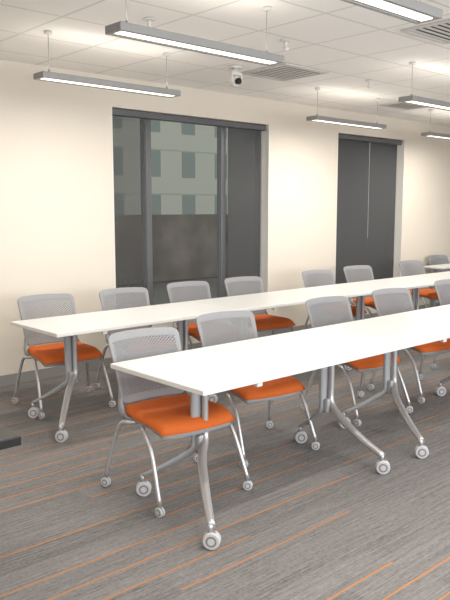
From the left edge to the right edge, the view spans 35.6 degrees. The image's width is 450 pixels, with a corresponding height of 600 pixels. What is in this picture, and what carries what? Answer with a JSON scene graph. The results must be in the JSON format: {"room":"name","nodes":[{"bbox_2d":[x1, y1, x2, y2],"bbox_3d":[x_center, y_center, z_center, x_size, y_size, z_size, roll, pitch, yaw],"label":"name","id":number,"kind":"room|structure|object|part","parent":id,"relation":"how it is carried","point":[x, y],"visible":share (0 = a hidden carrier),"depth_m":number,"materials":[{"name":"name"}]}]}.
{"room":"training room","nodes":[
{"label":"training room","id":0,"kind":"room"},
{"bbox_2d":[0,348,449,599],"bbox_3d":[2.786,0.990,5.133,15.200,0.100,8.780,-7,10,-42],"label":"floor","id":1,"kind":"structure","parent":0,"point":[323,523],"depth_m":3.82,"materials":[{"name":"carpet"}]},
{"bbox_2d":[0,425,20,449],"bbox_3d":[-1.517,0.906,2.457,1.380,0.763,0.770,-7,10,-42],"label":"desk","id":2,"kind":"object","parent":1,"relation":"on","point":[8,439],"visible":1,"depth_m":2.58,"materials":[{"name":"black laminate"}]},
{"bbox_2d":[12,293,115,419],"bbox_3d":[-1.340,0.420,5.727,0.707,0.874,0.720,-5,9,-34],"label":"chair","id":3,"kind":"object","parent":1,"relation":"on","point":[48,355],"visible":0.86,"depth_m":5.76,"materials":[{"name":"grey plastic"}]},
{"bbox_3d":[-1.626,0.622,5.681,0.260,0.362,0.057,3,8,22],"label":"leg","id":4,"kind":"part","parent":3,"relation":"part of","materials":[{"name":"silver metal"}]},
{"bbox_3d":[-1.459,0.652,5.456,0.064,0.364,0.328,-2,8,-15],"label":"leg","id":5,"kind":"part","parent":3,"relation":"part of","materials":[{"name":"silver metal"}]},
{"bbox_3d":[-1.496,0.158,5.916,0.493,0.403,0.177,-5,9,-34],"label":"backrest","id":6,"kind":"part","parent":3,"relation":"part of","materials":[{"name":"grey plastic"}]},
{"bbox_3d":[-1.315,0.419,5.683,0.528,0.072,0.524,-5,9,-34],"label":"seat","id":7,"kind":"part","parent":3,"relation":"part of","materials":[{"name":"orange fabric"}]},
{"bbox_3d":[-1.175,0.582,5.987,0.057,0.362,0.260,0,7,-1],"label":"leg","id":8,"kind":"part","parent":3,"relation":"part of","materials":[{"name":"silver metal"}]},
{"bbox_3d":[-1.024,0.614,5.750,0.328,0.364,0.064,5,9,36],"label":"leg","id":9,"kind":"part","parent":3,"relation":"part of","materials":[{"name":"silver metal"}]},
{"bbox_2d":[10,301,244,442],"bbox_3d":[-0.722,0.497,5.658,1.874,0.740,0.849,-7,10,-42],"label":"table","id":10,"kind":"object","parent":1,"relation":"on","point":[68,327],"visible":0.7,"depth_m":5.35,"materials":[{"name":"white laminate"}]},
{"bbox_2d":[94,287,176,389],"bbox_3d":[-0.751,0.358,6.205,0.707,0.874,0.720,-5,9,-34],"label":"chair","id":11,"kind":"object","parent":1,"relation":"on","point":[107,294],"visible":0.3,"depth_m":6.37,"materials":[{"name":"grey plastic"}]},
{"bbox_3d":[-1.038,0.559,6.160,0.260,0.362,0.057,3,8,22],"label":"leg","id":12,"kind":"part","parent":11,"relation":"part of","materials":[{"name":"silver metal"}]},
{"bbox_3d":[-0.907,0.095,6.394,0.493,0.403,0.177,-5,9,-34],"label":"backrest","id":13,"kind":"part","parent":11,"relation":"part of","materials":[{"name":"grey plastic"}]},
{"bbox_3d":[-0.726,0.356,6.161,0.528,0.072,0.524,-5,9,-34],"label":"seat","id":14,"kind":"part","parent":11,"relation":"part of","materials":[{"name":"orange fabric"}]},
{"bbox_2d":[101,327,252,517],"bbox_3d":[-0.302,0.643,4.036,0.707,0.874,0.720,-6,9,-37],"label":"chair","id":15,"kind":"object","parent":1,"relation":"on","point":[169,417],"visible":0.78,"depth_m":4.03,"materials":[{"name":"orange fabric"}]},
{"bbox_3d":[-0.584,0.846,3.976,0.260,0.362,0.057,3,8,19],"label":"leg","id":16,"kind":"part","parent":15,"relation":"part of","materials":[{"name":"silver metal"}]},
{"bbox_3d":[-0.469,0.382,4.216,0.493,0.403,0.177,-6,9,-37],"label":"backrest","id":17,"kind":"part","parent":15,"relation":"part of","materials":[{"name":"grey plastic"}]},
{"bbox_3d":[-0.405,0.875,3.760,0.064,0.364,0.328,-2,8,-18],"label":"leg","id":18,"kind":"part","parent":15,"relation":"part of","materials":[{"name":"silver metal"}]},
{"bbox_3d":[-0.274,0.641,3.994,0.528,0.072,0.524,-6,9,-37],"label":"seat","id":19,"kind":"part","parent":15,"relation":"part of","materials":[{"name":"orange fabric"}]},
{"bbox_3d":[0.013,0.834,4.076,0.328,0.364,0.064,5,9,33],"label":"leg","id":20,"kind":"part","parent":15,"relation":"part of","materials":[{"name":"silver metal"}]},
{"bbox_2d":[167,281,236,352],"bbox_3d":[-0.194,0.284,6.762,0.707,0.874,0.720,-5,9,-34],"label":"chair","id":21,"kind":"object","parent":1,"relation":"on","point":[185,285],"visible":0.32,"depth_m":6.92,"materials":[{"name":"grey plastic"}]},
{"bbox_3d":[-0.350,0.022,6.950,0.493,0.403,0.177,-5,9,-34],"label":"backrest","id":22,"kind":"part","parent":21,"relation":"part of","materials":[{"name":"grey plastic"}]},
{"bbox_3d":[-0.313,0.516,6.491,0.064,0.364,0.328,-2,8,-15],"label":"leg","id":23,"kind":"part","parent":21,"relation":"part of","materials":[{"name":"silver metal"}]},
{"bbox_3d":[-0.169,0.283,6.718,0.528,0.072,0.524,-5,9,-34],"label":"seat","id":24,"kind":"part","parent":21,"relation":"part of","materials":[{"name":"orange fabric"}]},
{"bbox_2d":[189,310,319,467],"bbox_3d":[0.177,0.552,4.724,0.707,0.874,0.720,-5,9,-34],"label":"chair","id":25,"kind":"object","parent":1,"relation":"on","point":[288,386],"visible":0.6,"depth_m":4.76,"materials":[{"name":"orange fabric"}]},
{"bbox_3d":[0.022,0.290,4.912,0.493,0.403,0.177,-5,9,-34],"label":"backrest","id":26,"kind":"part","parent":25,"relation":"part of","materials":[{"name":"grey plastic"}]},
{"bbox_3d":[0.059,0.784,4.452,0.064,0.364,0.328,-2,8,-15],"label":"leg","id":27,"kind":"part","parent":25,"relation":"part of","materials":[{"name":"silver metal"}]},
{"bbox_3d":[0.203,0.551,4.679,0.528,0.072,0.524,-5,9,-34],"label":"seat","id":28,"kind":"part","parent":25,"relation":"part of","materials":[{"name":"orange fabric"}]},
{"bbox_3d":[0.342,0.714,4.983,0.057,0.362,0.260,0,7,-1],"label":"leg","id":29,"kind":"part","parent":25,"relation":"part of","materials":[{"name":"silver metal"}]},
{"bbox_3d":[0.493,0.746,4.747,0.328,0.364,0.064,5,9,36],"label":"leg","id":30,"kind":"part","parent":25,"relation":"part of","materials":[{"name":"silver metal"}]},
{"bbox_2d":[224,276,294,340],"bbox_3d":[0.366,0.221,7.241,0.707,0.874,0.720,-5,9,-34],"label":"chair","id":31,"kind":"object","parent":1,"relation":"on","point":[265,322],"visible":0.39,"depth_m":7.34,"materials":[{"name":"orange fabric"}]},
{"bbox_3d":[0.211,-0.041,7.430,0.493,0.403,0.177,-5,9,-34],"label":"backrest","id":32,"kind":"part","parent":31,"relation":"part of","materials":[{"name":"grey plastic"}]},
{"bbox_3d":[0.392,0.220,7.197,0.528,0.072,0.524,-5,9,-34],"label":"seat","id":33,"kind":"part","parent":31,"relation":"part of","materials":[{"name":"orange fabric"}]},
{"bbox_2d":[110,327,413,549],"bbox_3d":[0.311,0.691,4.181,1.874,0.740,0.944,-7,10,-42],"label":"table","id":34,"kind":"object","parent":1,"relation":"on","point":[202,372],"visible":0.96,"depth_m":3.96,"materials":[{"name":"white laminate"}]},
{"bbox_2d":[194,286,369,370],"bbox_3d":[0.609,0.339,6.860,1.874,0.740,0.849,-7,10,-42],"label":"table","id":35,"kind":"object","parent":1,"relation":"on","point":[272,300],"visible":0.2,"depth_m":6.78,"materials":[{"name":"white laminate"}]},
{"bbox_2d":[302,269,366,329],"bbox_3d":[1.270,0.109,8.098,0.707,0.874,0.720,-5,9,-34],"label":"chair","id":36,"kind":"object","parent":1,"relation":"on","point":[310,280],"visible":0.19,"depth_m":8.28,"materials":[{"name":"grey plastic"}]},
{"bbox_3d":[0.984,0.311,8.052,0.260,0.362,0.057,3,8,22],"label":"leg","id":37,"kind":"part","parent":36,"relation":"part of","materials":[{"name":"silver metal"}]},
{"bbox_3d":[1.115,-0.153,8.287,0.493,0.403,0.177,-5,9,-34],"label":"backrest","id":38,"kind":"part","parent":36,"relation":"part of","materials":[{"name":"grey plastic"}]},
{"bbox_3d":[1.295,0.107,8.054,0.528,0.072,0.524,-5,9,-34],"label":"seat","id":39,"kind":"part","parent":36,"relation":"part of","materials":[{"name":"orange fabric"}]},
{"bbox_2d":[301,296,412,426],"bbox_3d":[1.022,0.443,5.554,0.707,0.874,0.720,-5,9,-36],"label":"chair","id":40,"kind":"object","parent":1,"relation":"on","point":[319,317],"visible":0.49,"depth_m":5.63,"materials":[{"name":"grey plastic"}]},
{"bbox_3d":[0.739,0.646,5.499,0.260,0.362,0.057,3,8,20],"label":"leg","id":41,"kind":"part","parent":40,"relation":"part of","materials":[{"name":"silver metal"}]},
{"bbox_3d":[0.860,0.182,5.737,0.493,0.403,0.177,-5,9,-36],"label":"backrest","id":42,"kind":"part","parent":40,"relation":"part of","materials":[{"name":"grey plastic"}]},
{"bbox_3d":[0.914,0.676,5.279,0.064,0.364,0.328,-2,8,-17],"label":"leg","id":43,"kind":"part","parent":40,"relation":"part of","materials":[{"name":"silver metal"}]},
{"bbox_3d":[1.179,0.604,5.820,0.057,0.362,0.260,0,7,-3],"label":"leg","id":44,"kind":"part","parent":40,"relation":"part of","materials":[{"name":"silver metal"}]},
{"bbox_3d":[1.049,0.441,5.511,0.528,0.072,0.524,-5,9,-36],"label":"seat","id":45,"kind":"part","parent":40,"relation":"part of","materials":[{"name":"orange fabric"}]},
{"bbox_3d":[1.338,0.635,5.588,0.328,0.364,0.064,5,9,34],"label":"leg","id":46,"kind":"part","parent":40,"relation":"part of","materials":[{"name":"silver metal"}]},
{"bbox_2d":[343,265,401,319],"bbox_3d":[1.857,0.030,8.696,0.707,0.874,0.720,-5,9,-34],"label":"chair","id":47,"kind":"object","parent":1,"relation":"on","point":[369,302],"visible":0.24,"depth_m":8.86,"materials":[{"name":"grey plastic"}]},
{"bbox_3d":[1.702,-0.232,8.884,0.493,0.403,0.177,-5,9,-34],"label":"backrest","id":48,"kind":"part","parent":47,"relation":"part of","materials":[{"name":"grey plastic"}]},
{"bbox_3d":[1.883,0.029,8.651,0.528,0.072,0.524,-5,9,-34],"label":"seat","id":49,"kind":"part","parent":47,"relation":"part of","materials":[{"name":"orange fabric"}]},
{"bbox_2d":[318,276,442,320],"bbox_3d":[1.940,0.181,8.062,1.874,0.740,0.849,-7,10,-42],"label":"table","id":50,"kind":"object","parent":1,"relation":"on","point":[415,283],"visible":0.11,"depth_m":7.94,"materials":[{"name":"white laminate"}]},
{"bbox_2d":[322,304,449,458],"bbox_3d":[1.642,0.533,5.383,1.874,0.740,0.944,-7,10,-42],"label":"table","id":51,"kind":"object","parent":1,"relation":"on","point":[427,325],"visible":0.84,"depth_m":5.04,"materials":[{"name":"white laminate"}]},
{"bbox_2d":[367,288,449,403],"bbox_3d":[1.682,0.363,6.163,0.707,0.874,0.720,-5,9,-34],"label":"chair","id":52,"kind":"object","parent":1,"relation":"on","point":[383,296],"visible":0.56,"depth_m":6.28,"materials":[{"name":"grey plastic"}]},
{"bbox_3d":[1.396,0.565,6.117,0.260,0.362,0.057,3,8,22],"label":"leg","id":53,"kind":"part","parent":52,"relation":"part of","materials":[{"name":"silver metal"}]},
{"bbox_3d":[1.526,0.101,6.351,0.493,0.403,0.177,-5,9,-34],"label":"backrest","id":54,"kind":"part","parent":52,"relation":"part of","materials":[{"name":"grey plastic"}]},
{"bbox_3d":[1.563,0.595,5.892,0.064,0.364,0.328,-2,8,-15],"label":"leg","id":55,"kind":"part","parent":52,"relation":"part of","materials":[{"name":"silver metal"}]},
{"bbox_3d":[1.847,0.525,6.423,0.057,0.362,0.260,0,7,-1],"label":"leg","id":56,"kind":"part","parent":52,"relation":"part of","materials":[{"name":"silver metal"}]},
{"bbox_3d":[1.707,0.361,6.119,0.528,0.072,0.524,-5,9,-34],"label":"seat","id":57,"kind":"part","parent":52,"relation":"part of","materials":[{"name":"orange fabric"}]},
{"bbox_2d":[399,260,441,307],"bbox_3d":[2.770,-0.087,9.587,0.707,0.874,0.720,-5,9,-34],"label":"chair","id":58,"kind":"object","parent":1,"relation":"on","point":[405,267],"visible":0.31,"depth_m":9.73,"materials":[{"name":"grey plastic"}]},
{"bbox_3d":[2.615,-0.349,9.775,0.493,0.403,0.177,-5,9,-34],"label":"backrest","id":59,"kind":"part","parent":58,"relation":"part of","materials":[{"name":"grey plastic"}]},
{"bbox_3d":[2.795,-0.089,9.543,0.528,0.072,0.524,-5,9,-34],"label":"seat","id":60,"kind":"part","parent":58,"relation":"part of","materials":[{"name":"orange fabric"}]},
{"bbox_2d":[412,271,449,301],"bbox_3d":[3.270,0.023,9.264,1.874,0.740,0.849,-7,10,-42],"label":"table","id":61,"kind":"object","parent":1,"relation":"on","point":[443,275],"visible":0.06,"depth_m":9.00,"materials":[{"name":"white laminate"}]},
{"bbox_2d":[424,263,449,306],"bbox_3d":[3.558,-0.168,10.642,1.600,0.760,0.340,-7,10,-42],"label":"table","id":62,"kind":"object","parent":1,"relation":"on","point":[440,266],"visible":0.32,"depth_m":10.14,"materials":[{"name":"white laminate"}]},
{"bbox_2d":[428,255,449,307],"bbox_3d":[3.494,-0.235,10.711,0.707,0.874,0.720,-6,9,-37],"label":"chair","id":63,"kind":"object","parent":1,"relation":"on","point":[438,259],"visible":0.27,"depth_m":10.93,"materials":[{"name":"grey plastic"}]},
{"bbox_3d":[3.328,-0.496,10.891,0.493,0.403,0.177,-6,9,-37],"label":"backrest","id":64,"kind":"part","parent":63,"relation":"part of","materials":[{"name":"grey plastic"}]},
{"bbox_2d":[430,279,449,368],"bbox_3d":[2.477,0.256,6.976,0.707,0.874,0.720,-5,9,-34],"label":"chair","id":65,"kind":"object","parent":1,"relation":"on","point":[445,283],"visible":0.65,"depth_m":7.10,"materials":[{"name":"grey plastic"}]},
{"bbox_3d":[2.322,-0.006,7.164,0.493,0.403,0.177,-5,9,-34],"label":"backrest","id":66,"kind":"part","parent":65,"relation":"part of","materials":[{"name":"grey plastic"}]},
{"bbox_2d":[0,60,449,375],"bbox_3d":[-0.086,-0.894,8.065,15.200,2.870,0.250,-7,10,-42],"label":"wall","id":67,"kind":"structure","parent":0,"point":[57,227],"depth_m":6.87,"materials":[{"name":"paint"}]},
{"bbox_2d":[111,107,269,308],"bbox_3d":[-0.351,-0.920,7.771,2.220,2.160,0.232,-7,10,-42],"label":"window","id":68,"kind":"structure","parent":67,"relation":"in","point":[248,143],"depth_m":8.19,"materials":[{"name":"metal"}]},
{"bbox_2d":[228,128,260,294],"bbox_3d":[0.230,-0.965,8.312,0.530,2.072,0.014,-7,10,-42],"label":"roller shade","id":69,"kind":"object","parent":68,"relation":"attached to","point":[244,145],"depth_m":8.29,"materials":[{"name":"grey fabric"}]},
{"bbox_2d":[0,302,442,386],"bbox_3d":[0.004,0.492,8.148,15.200,0.100,0.014,-7,10,-42],"label":"baseboard","id":70,"kind":"structure","parent":67,"relation":"attached to","point":[10,379],"depth_m":6.86,"materials":[{"name":"plastic"}]},
{"bbox_2d":[335,133,404,283],"bbox_3d":[1.988,-1.198,9.885,1.550,2.160,0.232,-7,10,-42],"label":"window","id":71,"kind":"structure","parent":67,"relation":"in","point":[383,180],"depth_m":9.93,"materials":[{"name":"metal"}]},
{"bbox_2d":[335,139,369,283],"bbox_3d":[1.740,-1.144,9.676,0.775,2.072,0.014,-7,10,-42],"label":"roller shade","id":72,"kind":"object","parent":71,"relation":"attached to","point":[353,180],"depth_m":9.67,"materials":[{"name":"grey fabric"}]},
{"bbox_2d":[367,142,396,280],"bbox_3d":[2.276,-1.208,10.160,0.655,2.072,0.014,-7,10,-42],"label":"roller shade","id":73,"kind":"object","parent":71,"relation":"attached to","point":[382,170],"depth_m":10.15,"materials":[{"name":"grey fabric"}]},
{"bbox_2d":[0,0,449,125],"bbox_3d":[2.786,-1.955,4.745,15.200,0.100,8.780,-7,10,-42],"label":"ceiling","id":74,"kind":"structure","parent":0,"point":[356,44],"depth_m":5.52,"materials":[{"name":"tile"}]},
{"bbox_2d":[33,31,180,97],"bbox_3d":[-0.884,-1.825,5.456,1.260,0.342,0.150,-7,10,-42],"label":"pendant light","id":75,"kind":"object","parent":74,"relation":"hanging from","point":[47,76],"visible":1,"depth_m":5.38,"materials":[{"name":"white metal"}]},
{"bbox_2d":[42,78,173,96],"bbox_3d":[-0.884,-1.666,5.477,1.210,0.016,0.066,-7,10,-42],"label":"diffuser","id":76,"kind":"object","parent":75,"relation":"attached to","point":[43,79],"depth_m":5.45,"materials":[{"name":"white plastic"}]},
{"bbox_2d":[143,17,155,26],"bbox_3d":[-0.513,-1.862,4.741,0.090,0.081,0.090,-7,10,-42],"label":"sprinkler head","id":77,"kind":"object","parent":74,"relation":"attached to","point":[148,20],"visible":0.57,"depth_m":4.73},
{"bbox_2d":[105,0,283,65],"bbox_3d":[-0.132,-1.650,4.123,1.260,0.342,0.150,-7,10,-42],"label":"pendant light","id":78,"kind":"object","parent":74,"relation":"hanging from","point":[121,29],"visible":1,"depth_m":4.04,"materials":[{"name":"metal"}]},
{"bbox_2d":[114,31,276,63],"bbox_3d":[-0.132,-1.491,4.144,1.210,0.016,0.066,-7,10,-42],"label":"diffuser","id":79,"kind":"object","parent":78,"relation":"attached to","point":[124,34],"depth_m":4.09,"materials":[{"name":"white plastic"}]},
{"bbox_2d":[228,65,241,86],"bbox_3d":[0.096,-2.020,6.324,0.130,0.181,0.130,-7,10,-42],"label":"ceiling camera","id":80,"kind":"object","parent":74,"relation":"attached to","point":[234,77],"visible":1,"depth_m":6.29,"materials":[{"name":"white plastic"}]},
{"bbox_2d":[240,63,328,81],"bbox_3d":[0.558,-2.139,6.590,0.600,0.014,0.600,-7,10,-42],"label":"ceiling vent","id":81,"kind":"object","parent":74,"relation":"in","point":[285,71],"visible":0.99,"depth_m":6.56,"materials":[{"name":"white metal"}]},
{"bbox_2d":[280,39,291,50],"bbox_3d":[0.464,-1.941,5.342,0.090,0.081,0.090,-7,10,-42],"label":"sprinkler head","id":82,"kind":"object","parent":74,"relation":"attached to","point":[285,41],"visible":1,"depth_m":5.33},
{"bbox_2d":[306,88,386,129],"bbox_3d":[1.388,-2.141,7.857,1.260,0.342,0.150,-7,10,-42],"label":"pendant light","id":83,"kind":"object","parent":74,"relation":"hanging from","point":[322,119],"visible":1,"depth_m":7.77,"materials":[{"name":"white metal"}]},
{"bbox_2d":[312,120,381,128],"bbox_3d":[1.388,-1.981,7.878,1.210,0.016,0.066,-7,10,-42],"label":"diffuser","id":84,"kind":"object","parent":83,"relation":"attached to","point":[321,121],"depth_m":7.86,"materials":[{"name":"white plastic"}]},
{"bbox_2d":[365,79,373,87],"bbox_3d":[1.448,-2.160,7.009,0.090,0.081,0.090,-7,10,-42],"label":"sprinkler head","id":85,"kind":"object","parent":74,"relation":"attached to","point":[369,81],"visible":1,"depth_m":7.00},
{"bbox_2d":[341,0,442,23],"bbox_3d":[0.562,-1.512,3.073,1.260,0.342,0.150,-7,10,-42],"label":"pendant light","id":86,"kind":"object","parent":74,"relation":"hanging from","point":[413,11],"visible":1,"depth_m":3.33,"materials":[{"name":"white"}]},
{"bbox_3d":[0.562,-1.358,3.094,1.210,0.012,0.102,-7,10,-42],"label":"louver rail","id":87,"kind":"part","parent":86,"relation":"part of","materials":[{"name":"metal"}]},
{"bbox_2d":[356,0,431,20],"bbox_3d":[0.562,-1.353,3.094,1.210,0.016,0.066,-7,10,-42],"label":"diffuser","id":88,"kind":"object","parent":86,"relation":"attached to","point":[379,5],"depth_m":3.32,"materials":[{"name":"white plastic"}]},
{"bbox_2d":[379,102,428,109],"bbox_3d":[2.325,-2.409,8.642,0.600,0.014,0.600,-7,10,-42],"label":"ceiling vent","id":89,"kind":"object","parent":74,"relation":"in","point":[397,105],"visible":0.49,"depth_m":8.75,"materials":[{"name":"white metal"}]},
{"bbox_2d":[398,62,449,110],"bbox_3d":[2.048,-1.967,6.535,1.260,0.342,0.150,-7,10,-42],"label":"pendant light","id":90,"kind":"object","parent":74,"relation":"hanging from","point":[412,99],"visible":1,"depth_m":6.26,"materials":[{"name":"white metal"}]},
{"bbox_2d":[407,101,449,109],"bbox_3d":[2.048,-1.808,6.556,1.210,0.016,0.066,-7,10,-42],"label":"diffuser","id":91,"kind":"object","parent":90,"relation":"attached to","point":[408,102],"depth_m":6.41,"materials":[{"name":"white plastic"}]},
{"bbox_2d":[400,19,449,43],"bbox_3d":[1.680,-1.930,5.001,0.600,0.014,0.600,-7,10,-42],"label":"ceiling vent","id":92,"kind":"object","parent":74,"relation":"in","point":[439,31],"visible":1,"depth_m":5.04,"materials":[{"name":"white metal"}]},
{"bbox_2d":[421,109,449,139],"bbox_3d":[3.071,-2.353,9.471,1.260,0.342,0.150,-7,10,-42],"label":"pendant light","id":93,"kind":"object","parent":74,"relation":"hanging from","point":[425,134],"visible":1,"depth_m":9.13,"materials":[{"name":"white metal"}]},
{"label":"outside","id":94,"kind":"structure","parent":0,"visible":0},
{"bbox_2d":[116,238,367,307],"bbox_3d":[3.963,-3.432,70.045,120.000,0.150,82.000,-7,10,-42],"label":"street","id":95,"kind":"structure","parent":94,"point":[160,294],"depth_m":48.94,"materials":[{"name":"grey asphalt"}]},
{"bbox_2d":[112,116,227,285],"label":"window","id":96,"kind":"structure","parent":95,"relation":"on","point":[183,155],"depth_m":53.74,"materials":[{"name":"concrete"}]}
]}

